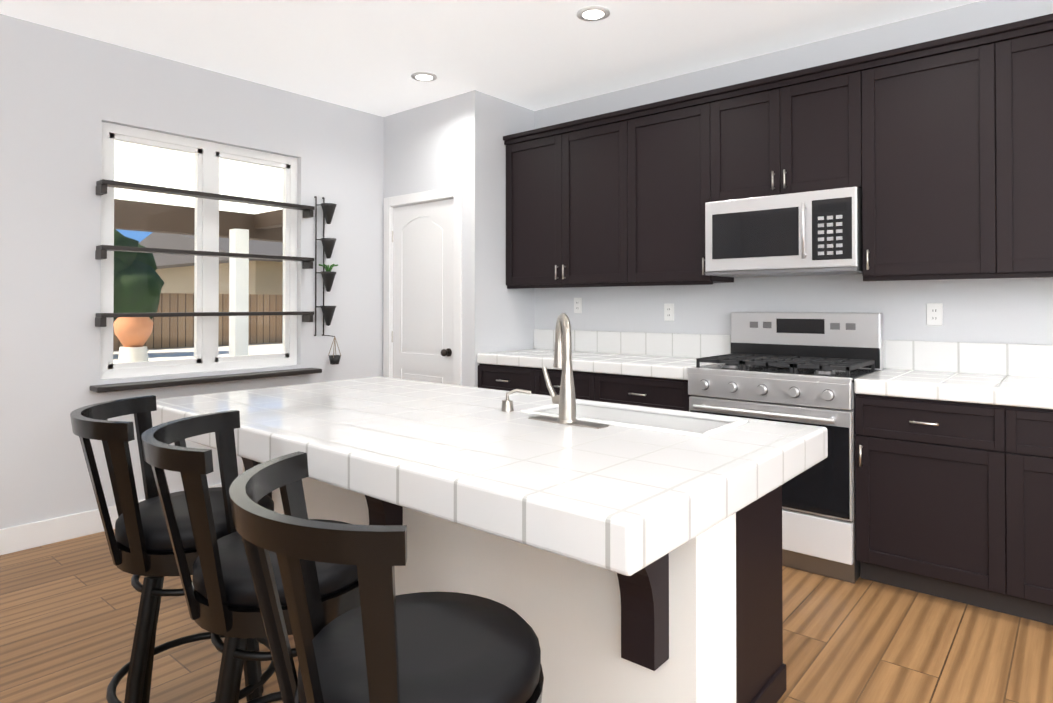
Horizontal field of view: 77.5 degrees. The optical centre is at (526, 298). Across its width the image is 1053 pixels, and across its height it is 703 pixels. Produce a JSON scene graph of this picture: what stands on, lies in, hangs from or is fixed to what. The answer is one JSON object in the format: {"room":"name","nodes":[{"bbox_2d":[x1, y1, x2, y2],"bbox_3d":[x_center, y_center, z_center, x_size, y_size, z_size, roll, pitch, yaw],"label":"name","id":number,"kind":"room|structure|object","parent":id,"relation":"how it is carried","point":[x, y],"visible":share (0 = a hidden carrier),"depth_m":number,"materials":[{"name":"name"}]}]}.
{"room":"kitchen","nodes":[
{"label":"kitchen","id":0,"kind":"room"},
{"bbox_2d":[0,14,383,528],"bbox_3d":[-3.216,-0.083,2.998,0.150,2.830,7.825,0,-1,40],"label":"wall","id":1,"kind":"structure","parent":0,"point":[64,95],"depth_m":3.75,"materials":[{"name":"white paint"}]},
{"bbox_2d":[0,483,221,554],"bbox_3d":[-3.357,1.262,2.689,0.019,0.135,6.830,0,-1,40],"label":"baseboard","id":2,"kind":"structure","parent":1,"relation":"attached to","point":[39,533],"depth_m":3.58,"materials":[{"name":"white wood"}]},
{"bbox_2d":[100,122,296,378],"bbox_3d":[-2.104,-0.279,4.321,0.065,1.505,1.270,0,-1,40],"label":"window","id":3,"kind":"structure","parent":1,"relation":"in","point":[208,155],"depth_m":4.28,"materials":[{"name":"white plastic"}]},
{"bbox_2d":[314,196,340,364],"bbox_3d":[-1.458,-0.136,4.851,0.145,1.240,0.163,0,-1,40],"label":"hanging planter","id":4,"kind":"object","parent":1,"relation":"hanging from","point":[328,244],"visible":1,"depth_m":4.83,"materials":[{"name":"black metal"}]},
{"bbox_2d":[383,90,484,387],"bbox_3d":[-0.731,-0.065,5.019,1.040,2.830,0.100,0,-1,40],"label":"wall","id":5,"kind":"structure","parent":0,"point":[439,144],"depth_m":4.75,"materials":[{"name":"white paint"}]},
{"bbox_2d":[383,185,461,385],"bbox_3d":[-0.775,0.268,5.041,0.890,2.165,0.118,0,-1,40],"label":"door frame","id":6,"kind":"structure","parent":5,"relation":"attached to","point":[454,193],"depth_m":5.00,"materials":[{"name":"white wood"}]},
{"bbox_2d":[392,199,453,384],"bbox_3d":[-0.807,0.303,5.006,0.730,2.071,0.107,0,-1,40],"label":"door","id":7,"kind":"structure","parent":5,"relation":"in","point":[423,291],"depth_m":5.01,"materials":[{"name":"white wood"}]},
{"bbox_2d":[0,0,981,116],"bbox_3d":[-0.534,-1.579,0.747,7.170,0.120,7.825,0,-1,40],"label":"ceiling","id":8,"kind":"structure","parent":0,"point":[370,56],"depth_m":3.75,"materials":[{"name":"white paint"}]},
{"bbox_2d":[411,72,436,81],"bbox_3d":[-0.683,-1.479,4.376,0.175,0.011,0.175,0,-1,31],"label":"recessed light","id":9,"kind":"object","parent":8,"relation":"in","point":[419,76],"depth_m":4.36,"materials":[{"name":"white plastic"}]},
{"bbox_2d":[576,5,609,20],"bbox_3d":[0.348,-1.488,3.427,0.175,0.011,0.175,0,-1,34],"label":"recessed light","id":10,"kind":"object","parent":8,"relation":"in","point":[593,13],"depth_m":3.42,"materials":[{"name":"white plastic"}]},
{"bbox_2d":[485,94,534,352],"bbox_3d":[-0.157,-0.065,4.970,0.100,2.830,0.565,0,-1,40],"label":"wall","id":11,"kind":"structure","parent":0,"point":[509,319],"depth_m":4.85,"materials":[{"name":"white paint"}]},
{"bbox_2d":[0,529,1052,702],"bbox_3d":[-0.534,1.371,0.720,7.170,0.120,7.825,0,-1,40],"label":"floor","id":12,"kind":"structure","parent":0,"point":[69,608],"depth_m":2.54,"materials":[{"name":"brown wood"}]},
{"bbox_2d":[70,395,274,702],"bbox_3d":[-1.034,0.821,1.969,0.555,1.003,0.567,0,-1,-24],"label":"stool","id":13,"kind":"object","parent":12,"relation":"on","point":[139,543],"visible":0.62,"depth_m":1.81,"materials":[{"name":"black wood"}]},
{"bbox_2d":[141,410,360,702],"bbox_3d":[-0.646,0.818,1.644,0.555,1.003,0.567,0,-1,-18],"label":"stool","id":14,"kind":"object","parent":12,"relation":"on","point":[220,594],"visible":0.56,"depth_m":1.49,"materials":[{"name":"black wood"}]},
{"bbox_2d":[229,451,543,702],"bbox_3d":[-0.225,0.814,1.165,0.555,1.003,0.567,0,-1,-33],"label":"stool","id":15,"kind":"object","parent":12,"relation":"on","point":[383,643],"visible":1,"depth_m":1.06,"materials":[{"name":"black wood"}]},
{"bbox_2d":[151,313,827,702],"bbox_3d":[-0.321,0.689,2.472,2.404,1.274,1.253,0,-1,40],"label":"kitchen island","id":16,"kind":"object","parent":12,"relation":"on","point":[617,553],"visible":0.9,"depth_m":1.80,"materials":[{"name":"white tile"}]},
{"bbox_2d":[501,313,608,428],"bbox_3d":[0.092,0.239,2.355,0.499,0.376,0.157,0,-1,40],"label":"faucet","id":17,"kind":"object","parent":16,"relation":"on","point":[566,399],"depth_m":2.26,"materials":[{"name":"silver metal"}]},
{"bbox_2d":[477,361,540,394],"bbox_3d":[0.082,0.902,4.708,0.588,0.889,0.639,0,-1,40],"label":"base cabinet","id":18,"kind":"object","parent":12,"relation":"on","point":[491,375],"depth_m":4.47,"materials":[{"name":"black wood"}]},
{"bbox_2d":[541,365,604,401],"bbox_3d":[0.440,0.899,4.406,0.589,0.889,0.639,0,-1,40],"label":"base cabinet","id":19,"kind":"object","parent":12,"relation":"on","point":[589,384],"depth_m":4.07,"materials":[{"name":"black wood"}]},
{"bbox_2d":[605,373,690,410],"bbox_3d":[0.838,0.896,4.070,0.691,0.889,0.639,0,-1,40],"label":"base cabinet","id":20,"kind":"object","parent":12,"relation":"on","point":[638,389],"depth_m":3.78,"materials":[{"name":"black wood"}]},
{"bbox_2d":[477,349,716,376],"bbox_3d":[0.477,0.419,4.373,1.629,0.070,0.649,0,-1,40],"label":"countertop","id":21,"kind":"structure","parent":20,"relation":"on","point":[607,362],"depth_m":4.14,"materials":[{"name":"white tile"}]},
{"bbox_2d":[687,312,882,583],"bbox_3d":[1.385,0.705,3.538,0.825,1.259,0.710,0,-1,40],"label":"range","id":22,"kind":"object","parent":12,"relation":"on","point":[806,368],"visible":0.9,"depth_m":3.27,"materials":[{"name":"silver metal"}]},
{"bbox_2d":[854,389,1028,618],"bbox_3d":[1.980,0.887,3.107,0.630,0.889,0.639,0,-1,40],"label":"base cabinet","id":23,"kind":"object","parent":12,"relation":"on","point":[953,471],"depth_m":2.85,"materials":[{"name":"black wood"}]},
{"bbox_2d":[854,369,1052,404],"bbox_3d":[2.540,0.404,2.631,2.106,0.070,0.649,0,-1,40],"label":"countertop","id":24,"kind":"structure","parent":23,"relation":"on","point":[915,382],"depth_m":2.91,"materials":[{"name":"white tile"}]},
{"bbox_2d":[1029,405,1052,624],"bbox_3d":[2.487,0.883,2.678,0.934,0.889,0.639,0,-1,40],"label":"base cabinet","id":25,"kind":"object","parent":12,"relation":"on","point":[1040,416],"depth_m":2.63,"materials":[{"name":"black wood"}]},
{"bbox_2d":[535,0,1052,369],"bbox_3d":[1.999,-0.077,3.617,7.020,2.830,0.150,0,-1,40],"label":"wall","id":26,"kind":"structure","parent":0,"point":[1009,310],"depth_m":3.76,"materials":[{"name":"white paint"}]},
{"bbox_2d":[503,109,634,288],"bbox_3d":[0.379,-0.638,4.666,1.114,1.080,0.344,0,-1,40],"label":"upper cabinet","id":27,"kind":"object","parent":26,"relation":"attached to","point":[570,189],"depth_m":4.50,"materials":[{"name":"black wood"}]},
{"bbox_2d":[574,298,581,312],"bbox_3d":[0.380,0.050,4.878,0.072,0.116,0.009,0,-1,40],"label":"electrical outlet plate","id":28,"kind":"object","parent":26,"relation":"attached to","point":[577,301],"depth_m":4.87,"materials":[{"name":"white plastic"}]},
{"bbox_2d":[664,304,673,320],"bbox_3d":[0.954,0.089,4.393,0.072,0.116,0.009,0,-1,40],"label":"electrical outlet plate","id":29,"kind":"object","parent":26,"relation":"attached to","point":[668,308],"depth_m":4.39,"materials":[{"name":"white plastic"}]},
{"bbox_2d":[635,93,733,284],"bbox_3d":[0.973,-0.642,4.164,0.683,1.080,0.344,0,-1,40],"label":"upper cabinet","id":30,"kind":"object","parent":26,"relation":"attached to","point":[679,144],"depth_m":4.00,"materials":[{"name":"black wood"}]},
{"bbox_2d":[719,61,862,200],"bbox_3d":[1.498,-0.874,3.723,0.812,0.625,0.344,0,-1,40],"label":"upper cabinet","id":31,"kind":"object","parent":26,"relation":"attached to","point":[803,132],"depth_m":3.55,"materials":[{"name":"black wood"}]},
{"bbox_2d":[705,187,861,277],"bbox_3d":[1.459,-0.347,3.672,0.804,0.420,0.462,0,-1,40],"label":"microwave","id":32,"kind":"object","parent":31,"relation":"attached to","point":[819,232],"visible":1,"depth_m":3.49,"materials":[{"name":"silver metal"}]},
{"bbox_2d":[534,329,1052,376],"bbox_3d":[1.804,0.302,3.668,4.568,0.157,0.015,0,-1,40],"label":"backsplash","id":33,"kind":"structure","parent":26,"relation":"attached to","point":[946,357],"depth_m":3.49,"materials":[{"name":"white tile"}]},
{"bbox_2d":[926,303,942,325],"bbox_3d":[2.119,0.080,3.409,0.072,0.116,0.009,0,-1,40],"label":"electrical outlet plate","id":34,"kind":"object","parent":26,"relation":"attached to","point":[934,312],"depth_m":3.41,"materials":[{"name":"white plastic"}]},
{"bbox_2d":[862,29,1022,280],"bbox_3d":[2.021,-0.651,3.279,0.675,1.080,0.344,0,-1,40],"label":"upper cabinet","id":35,"kind":"object","parent":26,"relation":"attached to","point":[939,152],"depth_m":3.11,"materials":[{"name":"black wood"}]},
{"bbox_2d":[1015,17,1052,276],"bbox_3d":[2.449,-0.654,2.918,0.684,1.080,0.344,0,-1,40],"label":"upper cabinet","id":36,"kind":"object","parent":26,"relation":"attached to","point":[1033,42],"depth_m":2.89,"materials":[{"name":"black wood"}]},
{"label":"outside","id":37,"kind":"structure","parent":0,"visible":0},
{"bbox_2d":[116,229,152,241],"bbox_3d":[-18.090,-7.262,28.238,0.100,18.350,60.000,0,-1,40],"label":"sky","id":38,"kind":"structure","parent":37,"point":[126,233],"depth_m":29.05,"materials":[{"name":"blue"}]},
{"bbox_3d":[-13.874,1.870,18.050,35.579,0.100,40.000,0,-1,40],"label":"ground","id":39,"kind":"structure","parent":37,"visible":0},
{"bbox_2d":[113,343,281,362],"bbox_3d":[-4.511,1.334,11.457,4.400,0.850,20.000,0,-1,40],"label":"terrace","id":40,"kind":"object","parent":39,"relation":"on","point":[155,355],"depth_m":11.09,"materials":[{"name":"concrete"}]},
{"bbox_2d":[113,317,153,362],"bbox_3d":[-4.910,0.529,8.202,0.440,0.700,0.433,0,-1,40],"label":"pot","id":41,"kind":"object","parent":40,"relation":"on","point":[121,331],"depth_m":8.07,"materials":[{"name":"brown ceramic"}]},
{"bbox_2d":[113,229,163,322],"bbox_3d":[-6.696,-0.112,10.060,1.559,2.006,1.821,0,-1,40],"label":"tree","id":42,"kind":"object","parent":40,"relation":"on","point":[140,304],"depth_m":10.01,"materials":[{"name":"green plant"}]},
{"bbox_2d":[113,293,282,350],"bbox_3d":[-6.116,0.411,12.820,0.100,1.019,19.800,0,-1,40],"label":"fence","id":43,"kind":"object","parent":40,"relation":"on","point":[169,302],"depth_m":12.47,"materials":[{"name":"brown wood"}]},
{"bbox_2d":[114,140,282,355],"bbox_3d":[-3.178,0.235,6.088,3.778,2.950,7.500,0,-1,40],"label":"patio cover","id":44,"kind":"object","parent":39,"relation":"on","point":[254,213],"depth_m":7.27,"materials":[{"name":"white"}]},
{"bbox_2d":[139,232,282,294],"bbox_3d":[-6.446,-0.059,23.051,9.700,3.850,12.000,0,-1,40],"label":"house","id":45,"kind":"structure","parent":39,"relation":"on","point":[185,276],"depth_m":17.59,"materials":[{"name":"paint"}]}
]}

